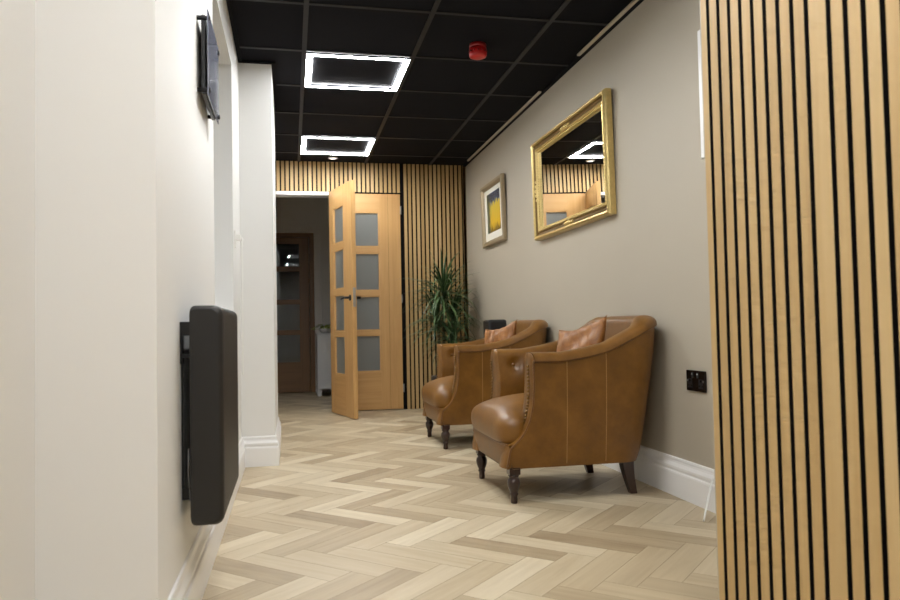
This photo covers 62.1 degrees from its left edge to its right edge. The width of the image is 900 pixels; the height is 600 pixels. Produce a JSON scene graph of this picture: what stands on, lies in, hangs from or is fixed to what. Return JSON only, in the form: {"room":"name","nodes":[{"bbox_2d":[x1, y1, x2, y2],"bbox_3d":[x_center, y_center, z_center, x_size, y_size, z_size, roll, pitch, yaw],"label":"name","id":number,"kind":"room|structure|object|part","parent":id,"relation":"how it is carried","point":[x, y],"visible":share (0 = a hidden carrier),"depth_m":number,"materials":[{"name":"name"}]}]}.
{"room":"lobby","nodes":[
{"label":"lobby","id":0,"kind":"room"},
{"bbox_2d":[0,0,277,599],"bbox_3d":[-0.771,-0.468,1.887,0.530,2.600,9.972,-1,-2,-12],"label":"wall","id":1,"kind":"structure","parent":0,"point":[122,204],"depth_m":1.53,"materials":[{"name":"white paint"}]},
{"bbox_2d":[197,9,219,123],"bbox_3d":[-0.788,-0.752,2.446,0.040,0.267,0.330,-1,-2,-12],"label":"wall sign","id":2,"kind":"object","parent":1,"relation":"attached to","point":[210,53],"visible":1,"depth_m":2.34,"materials":[{"name":"black plastic"}]},
{"bbox_3d":[-0.790,-0.750,2.445,0.012,0.246,0.300,-1,-2,-12],"label":"plate","id":3,"kind":"part","parent":2,"relation":"part of","materials":[{"name":"black plastic"}]},
{"bbox_3d":[-0.775,-0.752,2.449,0.004,0.267,0.330,-1,-2,-12],"label":"plate","id":4,"kind":"part","parent":2,"relation":"part of","materials":[{"name":"grey plastic"}]},
{"bbox_2d":[180,305,238,525],"bbox_3d":[-0.673,0.296,2.122,0.104,0.545,0.550,-1,-2,-12],"label":"heater","id":5,"kind":"object","parent":1,"relation":"attached to","point":[212,331],"visible":1,"depth_m":1.86,"materials":[{"name":"black metal"}]},
{"bbox_2d":[167,417,280,599],"bbox_3d":[-0.710,0.745,1.772,0.312,0.165,9.803,-1,-2,-10],"label":"baseboard","id":6,"kind":"structure","parent":1,"relation":"attached to","point":[191,582],"depth_m":2.38,"materials":[{"name":"white paint"}]},
{"bbox_2d":[234,230,243,374],"bbox_3d":[-1.059,0.013,3.764,0.042,0.726,0.040,-1,-2,-12],"label":"pull cord","id":7,"kind":"object","parent":1,"relation":"attached to","point":[237,237],"visible":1,"depth_m":3.76,"materials":[{"name":"white plastic"}]},
{"bbox_2d":[226,0,277,109],"bbox_3d":[-0.909,-1.372,3.371,0.203,0.010,3.540,-1,-2,-12],"label":"trim","id":8,"kind":"structure","parent":1,"relation":"attached to","point":[229,3],"depth_m":4.14,"materials":[{"name":"black tile"}]},
{"bbox_2d":[276,197,330,390],"bbox_3d":[-1.590,-0.042,9.844,3.400,2.350,1.700,-1,-2,-12],"label":"wall","id":9,"kind":"structure","parent":0,"point":[289,210],"depth_m":8.99,"materials":[{"name":"white paint"}]},
{"bbox_2d":[276,238,309,392],"bbox_3d":[-2.068,0.178,8.908,0.775,1.847,0.038,-1,-2,-13],"label":"door","id":10,"kind":"structure","parent":9,"relation":"in","point":[292,254],"depth_m":8.94,"materials":[{"name":"brown wood"}]},
{"bbox_3d":[-1.982,-0.534,8.956,0.361,0.294,0.008,-1,-2,-13],"label":"glass pane","id":11,"kind":"part","parent":10,"relation":"part of","materials":[{"name":"grey glass"}]},
{"bbox_3d":[-1.974,-0.172,8.943,0.361,0.359,0.008,-1,-2,-13],"label":"glass pane","id":12,"kind":"part","parent":10,"relation":"part of","materials":[{"name":"grey glass"}]},
{"bbox_3d":[-1.967,0.208,8.929,0.361,0.329,0.008,-1,-2,-13],"label":"glass pane","id":13,"kind":"part","parent":10,"relation":"part of","materials":[{"name":"grey glass"}]},
{"bbox_3d":[-1.960,0.582,8.916,0.361,0.347,0.008,-1,-2,-13],"label":"glass pane","id":14,"kind":"part","parent":10,"relation":"part of","materials":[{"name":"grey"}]},
{"bbox_2d":[276,225,322,391],"bbox_3d":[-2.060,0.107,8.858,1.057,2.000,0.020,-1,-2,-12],"label":"trim","id":15,"kind":"structure","parent":9,"relation":"attached to","point":[279,228],"depth_m":8.96,"materials":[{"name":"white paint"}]},
{"bbox_2d":[275,161,468,408],"bbox_3d":[-0.626,-0.290,6.941,2.920,2.600,0.140,-1,-2,-12],"label":"wall","id":16,"kind":"structure","parent":0,"point":[434,196],"depth_m":6.94,"materials":[{"name":"brown wood"}]},
{"bbox_2d":[276,191,328,197],"bbox_3d":[-1.399,0.021,6.759,0.618,1.995,0.144,-1,-2,-12],"label":"trim","id":17,"kind":"structure","parent":16,"relation":"attached to","point":[299,194],"depth_m":6.76,"materials":[{"name":"white paint"}]},
{"bbox_2d":[329,180,360,418],"bbox_3d":[-0.926,0.002,6.462,0.152,1.978,0.622,0,-2,-26],"label":"door","id":18,"kind":"structure","parent":16,"relation":"in","point":[342,233],"depth_m":6.39,"materials":[{"name":"brown wood"}]},
{"bbox_3d":[-0.961,-0.654,6.531,0.008,0.323,0.289,0,-2,-26],"label":"glass pane","id":19,"kind":"part","parent":18,"relation":"part of","materials":[{"name":"grey glass"}]},
{"bbox_3d":[-0.953,-0.266,6.517,0.008,0.349,0.289,0,-2,-26],"label":"glass pane","id":20,"kind":"part","parent":18,"relation":"part of","materials":[{"name":"grey glass"}]},
{"bbox_3d":[-0.946,0.114,6.503,0.008,0.318,0.289,0,-2,-26],"label":"glass pane","id":21,"kind":"part","parent":18,"relation":"part of","materials":[{"name":"grey glass"}]},
{"bbox_3d":[-0.939,0.480,6.490,0.008,0.337,0.289,0,-2,-26],"label":"glass pane","id":22,"kind":"part","parent":18,"relation":"part of","materials":[{"name":"grey glass"}]},
{"bbox_3d":[-0.877,-0.018,6.252,0.057,0.051,0.150,0,-2,-26],"label":"handle","id":23,"kind":"part","parent":18,"relation":"part of","materials":[{"name":"black metal"}]},
{"bbox_3d":[-0.791,-0.024,6.184,0.022,0.160,0.002,0,-2,-26],"label":"latch plate","id":24,"kind":"part","parent":18,"relation":"part of","materials":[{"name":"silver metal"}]},
{"bbox_2d":[355,194,404,409],"bbox_3d":[-0.756,0.013,6.847,0.651,1.978,0.045,-1,-2,-12],"label":"door","id":25,"kind":"structure","parent":16,"relation":"in","point":[377,216],"depth_m":6.86,"materials":[{"name":"brown wood"}]},
{"bbox_3d":[-0.771,-0.646,6.874,0.238,0.323,0.008,-1,-2,-12],"label":"glass pane","id":26,"kind":"part","parent":25,"relation":"part of","materials":[{"name":"grey glass"}]},
{"bbox_3d":[-0.763,-0.257,6.860,0.238,0.349,0.008,-1,-2,-12],"label":"glass pane","id":27,"kind":"part","parent":25,"relation":"part of","materials":[{"name":"grey glass"}]},
{"bbox_3d":[-0.756,0.122,6.846,0.238,0.318,0.008,-1,-2,-12],"label":"glass pane","id":28,"kind":"part","parent":25,"relation":"part of","materials":[{"name":"grey glass"}]},
{"bbox_3d":[-0.749,0.488,6.833,0.238,0.337,0.008,-1,-2,-12],"label":"glass pane","id":29,"kind":"part","parent":25,"relation":"part of","materials":[{"name":"grey glass"}]},
{"bbox_2d":[400,194,406,408],"bbox_3d":[-0.441,0.012,6.971,0.024,1.992,0.130,-1,-2,-12],"label":"trim","id":30,"kind":"structure","parent":16,"relation":"attached to","point":[401,195],"depth_m":6.91,"materials":[{"name":"black wood"}]},
{"bbox_2d":[231,0,632,165],"bbox_3d":[0.066,-1.472,2.034,2.253,0.056,9.832,-1,-2,-12],"label":"ceiling","id":31,"kind":"structure","parent":0,"point":[447,104],"depth_m":4.32,"materials":[{"name":"black tile"}]},
{"bbox_2d":[300,136,375,155],"bbox_3d":[-0.937,-1.271,6.183,0.582,0.010,0.582,-1,-2,-12],"label":"recessed light","id":32,"kind":"object","parent":31,"relation":"in","point":[303,138],"visible":1,"depth_m":6.12,"materials":[{"name":"white"}]},
{"bbox_2d":[304,52,410,91],"bbox_3d":[-0.562,-1.341,4.424,0.582,0.010,0.582,-1,-2,-12],"label":"recessed light","id":33,"kind":"object","parent":31,"relation":"in","point":[405,61],"visible":1,"depth_m":4.33,"materials":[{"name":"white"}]},
{"bbox_2d":[469,41,486,59],"bbox_3d":[0.150,-1.341,4.035,0.104,0.078,0.102,-1,-2,-12],"label":"fire alarm","id":34,"kind":"object","parent":31,"relation":"attached to","point":[477,49],"visible":1,"depth_m":4.00,"materials":[{"name":"red plastic"}]},
{"bbox_2d":[202,383,718,599],"bbox_3d":[-0.307,0.925,3.888,3.600,0.060,13.800,-1,-2,-12],"label":"floor","id":35,"kind":"structure","parent":0,"point":[371,506],"depth_m":2.79,"materials":[{"name":"brown wood"}]},
{"bbox_2d":[315,333,330,395],"bbox_3d":[-1.286,0.729,8.605,0.500,0.708,0.418,-1,-2,-12],"label":"base cabinet","id":36,"kind":"object","parent":35,"relation":"on","point":[323,340],"visible":0.29,"depth_m":8.38,"materials":[{"name":"white"}]},
{"bbox_2d":[313,324,330,332],"bbox_3d":[-1.411,0.324,8.505,0.325,0.101,0.274,-2,-2,29],"label":"leafy sprig","id":37,"kind":"object","parent":36,"relation":"on","point":[327,329],"visible":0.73,"depth_m":8.46,"materials":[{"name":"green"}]},
{"bbox_2d":[319,328,330,332],"bbox_3d":[-1.412,0.349,8.505,0.156,0.050,0.156,-1,-2,-12],"label":"bowl","id":38,"kind":"object","parent":36,"relation":"on","point":[327,330],"depth_m":8.45,"materials":[{"name":"white"}]},
{"bbox_2d":[393,251,480,379],"bbox_3d":[-0.122,0.219,6.522,0.765,1.533,0.821,-1,-2,-12],"label":"dracaena","id":39,"kind":"object","parent":35,"relation":"on","point":[444,283],"visible":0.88,"depth_m":6.51,"materials":[{"name":"green plant"}]},
{"bbox_2d":[421,320,547,448],"bbox_3d":[0.220,0.530,4.937,0.758,0.785,0.684,-1,-2,-12],"label":"leather armchair","id":40,"kind":"object","parent":35,"relation":"on","point":[463,380],"visible":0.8,"depth_m":4.61,"materials":[{"name":"brown leather"}]},
{"bbox_3d":[-0.141,0.860,5.125,0.055,0.152,0.055,-1,-2,-12],"label":"leg","id":41,"kind":"part","parent":40,"relation":"part of","materials":[{"name":"brown wood"}]},
{"bbox_3d":[-0.128,0.545,5.130,0.135,0.483,0.145,-1,-2,-12],"label":"arm","id":42,"kind":"part","parent":40,"relation":"part of","materials":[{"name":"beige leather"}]},
{"bbox_3d":[-0.086,0.727,4.864,0.095,0.106,0.606,-1,-2,-12],"label":"rail","id":43,"kind":"part","parent":40,"relation":"part of","materials":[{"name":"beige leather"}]},
{"bbox_2d":[421,375,453,407],"bbox_3d":[0.134,0.584,4.917,0.580,0.193,0.594,-1,-2,-12],"label":"seat cushion","id":44,"kind":"object","parent":40,"relation":"on","point":[439,392],"depth_m":4.68,"materials":[{"name":"brown leather"}]},
{"bbox_3d":[-0.028,0.839,4.594,0.055,0.152,0.055,-1,-2,-12],"label":"leg","id":45,"kind":"part","parent":40,"relation":"part of","materials":[{"name":"brown wood"}]},
{"bbox_3d":[-0.019,0.524,4.619,0.135,0.483,0.145,-1,-2,-12],"label":"arm","id":46,"kind":"part","parent":40,"relation":"part of","materials":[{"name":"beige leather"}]},
{"bbox_3d":[-0.015,0.509,4.602,0.116,0.351,0.025,-1,-2,2],"label":"nailhead trim","id":47,"kind":"part","parent":40,"relation":"part of","materials":[{"name":"brown leather"}]},
{"bbox_2d":[484,320,516,343],"bbox_3d":[0.311,0.333,4.916,0.162,0.408,0.430,0,-2,-30],"label":"cushion","id":48,"kind":"object","parent":40,"relation":"on","point":[490,336],"visible":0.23,"depth_m":4.88,"materials":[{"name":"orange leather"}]},
{"bbox_2d":[483,319,505,334],"bbox_3d":[0.343,0.545,5.597,0.140,0.797,0.180,-1,-2,-12],"label":"box","id":49,"kind":"object","parent":35,"relation":"on","point":[494,324],"visible":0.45,"depth_m":5.53,"materials":[{"name":"black plastic"}]},
{"bbox_2d":[471,315,656,503],"bbox_3d":[0.517,0.473,3.503,0.758,0.785,0.684,-1,-2,-12],"label":"leather armchair","id":50,"kind":"object","parent":35,"relation":"on","point":[586,406],"visible":0.98,"depth_m":3.21,"materials":[{"name":"brown leather"}]},
{"bbox_3d":[0.156,0.803,3.692,0.055,0.152,0.055,-1,-2,-12],"label":"leg","id":51,"kind":"part","parent":50,"relation":"part of","materials":[{"name":"brown wood"}]},
{"bbox_3d":[0.166,0.474,3.715,0.116,0.351,0.025,0,-2,-26],"label":"nailhead trim","id":52,"kind":"part","parent":50,"relation":"part of","materials":[{"name":"leather"}]},
{"bbox_3d":[0.169,0.488,3.696,0.135,0.483,0.145,-1,-2,-12],"label":"arm","id":53,"kind":"part","parent":50,"relation":"part of","materials":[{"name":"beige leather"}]},
{"bbox_3d":[0.211,0.670,3.430,0.095,0.106,0.606,-1,-2,-12],"label":"rail","id":54,"kind":"part","parent":50,"relation":"part of","materials":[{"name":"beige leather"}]},
{"bbox_2d":[471,393,523,443],"bbox_3d":[0.431,0.527,3.483,0.580,0.193,0.594,-1,-2,-12],"label":"seat cushion","id":55,"kind":"object","parent":50,"relation":"on","point":[499,419],"depth_m":3.29,"materials":[{"name":"brown leather"}]},
{"bbox_3d":[0.270,0.782,3.160,0.055,0.152,0.055,-1,-2,-12],"label":"leg","id":56,"kind":"part","parent":50,"relation":"part of","materials":[{"name":"brown wood"}]},
{"bbox_3d":[0.282,0.452,3.169,0.116,0.351,0.025,-1,-2,2],"label":"nailhead trim","id":57,"kind":"part","parent":50,"relation":"part of","materials":[{"name":"brown leather"}]},
{"bbox_3d":[0.278,0.467,3.186,0.135,0.483,0.145,-1,-2,-12],"label":"arm","id":58,"kind":"part","parent":50,"relation":"part of","materials":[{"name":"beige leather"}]},
{"bbox_2d":[557,315,606,351],"bbox_3d":[0.601,0.279,3.522,0.163,0.413,0.434,0,-2,-28],"label":"cushion","id":59,"kind":"object","parent":50,"relation":"on","point":[594,333],"visible":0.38,"depth_m":3.49,"materials":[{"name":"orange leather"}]},
{"bbox_3d":[0.687,0.789,3.769,0.072,0.165,0.052,-1,-2,-12],"label":"leg","id":60,"kind":"part","parent":50,"relation":"part of","materials":[{"name":"brown wood"}]},
{"bbox_3d":[0.785,0.771,3.307,0.072,0.165,0.052,-1,-2,-12],"label":"leg","id":61,"kind":"part","parent":50,"relation":"part of","materials":[{"name":"brown wood"}]},
{"bbox_2d":[703,480,712,521],"bbox_3d":[0.987,0.766,2.862,0.008,0.132,0.146,-2,-2,33],"label":"lead","id":62,"kind":"object","parent":35,"relation":"on","point":[709,492],"visible":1,"depth_m":2.86,"materials":[{"name":"white plastic"}]},
{"bbox_2d":[465,0,713,468],"bbox_3d":[1.231,-0.492,2.314,0.120,2.600,9.972,-1,-2,-12],"label":"wall","id":63,"kind":"structure","parent":0,"point":[649,257],"depth_m":3.58,"materials":[{"name":"beige paint"}]},
{"bbox_2d":[480,173,506,248],"bbox_3d":[0.346,-0.705,6.044,0.034,0.512,0.635,-2,-2,-12],"label":"framed picture","id":64,"kind":"object","parent":63,"relation":"attached to","point":[492,194],"visible":1,"depth_m":6.03,"materials":[{"name":"beige"}]},
{"bbox_2d":[487,188,500,233],"bbox_3d":[0.353,-0.715,6.046,0.002,0.322,0.385,-2,-2,-12],"label":"print","id":65,"kind":"object","parent":64,"relation":"attached to","point":[493,199],"depth_m":6.03},
{"bbox_2d":[467,91,540,160],"bbox_3d":[0.373,-1.309,5.831,0.017,0.010,2.020,-1,-2,-12],"label":"trim","id":66,"kind":"structure","parent":63,"relation":"attached to","point":[538,92],"depth_m":5.57,"materials":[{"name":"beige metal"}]},
{"bbox_2d":[463,0,643,166],"bbox_3d":[1.156,-1.453,2.265,0.026,0.008,9.832,-1,-2,-12],"label":"trim","id":67,"kind":"structure","parent":63,"relation":"attached to","point":[639,2],"depth_m":4.46,"materials":[{"name":"black metal"}]},
{"bbox_2d":[530,88,616,240],"bbox_3d":[0.690,-0.739,4.397,0.059,0.647,1.190,-1,-2,-12],"label":"wall mirror","id":68,"kind":"object","parent":63,"relation":"attached to","point":[573,166],"visible":1,"depth_m":4.28,"materials":[{"name":"gold metal"}]},
{"bbox_2d":[539,109,604,226],"bbox_3d":[0.707,-0.739,4.401,0.010,0.507,1.050,-2,-2,-12],"label":"mirror glass","id":69,"kind":"object","parent":68,"relation":"attached to","point":[572,162],"depth_m":4.33,"materials":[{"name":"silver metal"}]},
{"bbox_2d":[577,0,638,55],"bbox_3d":[0.929,-1.414,3.222,0.017,0.010,2.000,-1,-2,-12],"label":"trim","id":70,"kind":"structure","parent":63,"relation":"attached to","point":[633,2],"depth_m":3.80,"materials":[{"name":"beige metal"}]},
{"bbox_2d":[602,445,715,513],"bbox_3d":[0.731,0.811,4.401,0.019,0.165,5.301,-1,-2,-12],"label":"baseboard","id":71,"kind":"structure","parent":63,"relation":"attached to","point":[686,480],"depth_m":3.23,"materials":[{"name":"white paint"}]},
{"bbox_2d":[686,370,706,392],"bbox_3d":[1.011,0.333,3.074,0.013,0.086,0.146,-1,-2,-12],"label":"double socket","id":72,"kind":"object","parent":63,"relation":"attached to","point":[696,380],"visible":1,"depth_m":3.06,"materials":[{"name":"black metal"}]},
{"bbox_2d":[697,30,703,158],"bbox_3d":[1.084,-0.837,2.638,0.020,0.518,0.740,-1,-2,-12],"label":"board","id":73,"kind":"object","parent":63,"relation":"attached to","point":[698,32],"visible":0.16,"depth_m":2.98,"materials":[{"name":"white paint"}]},
{"bbox_2d":[699,0,899,599],"bbox_3d":[1.393,-0.594,-0.432,0.708,2.600,4.530,-1,-2,-12],"label":"wall partition","id":74,"kind":"structure","parent":0,"point":[801,98],"depth_m":1.38,"materials":[{"name":"brown wood"}]}
]}

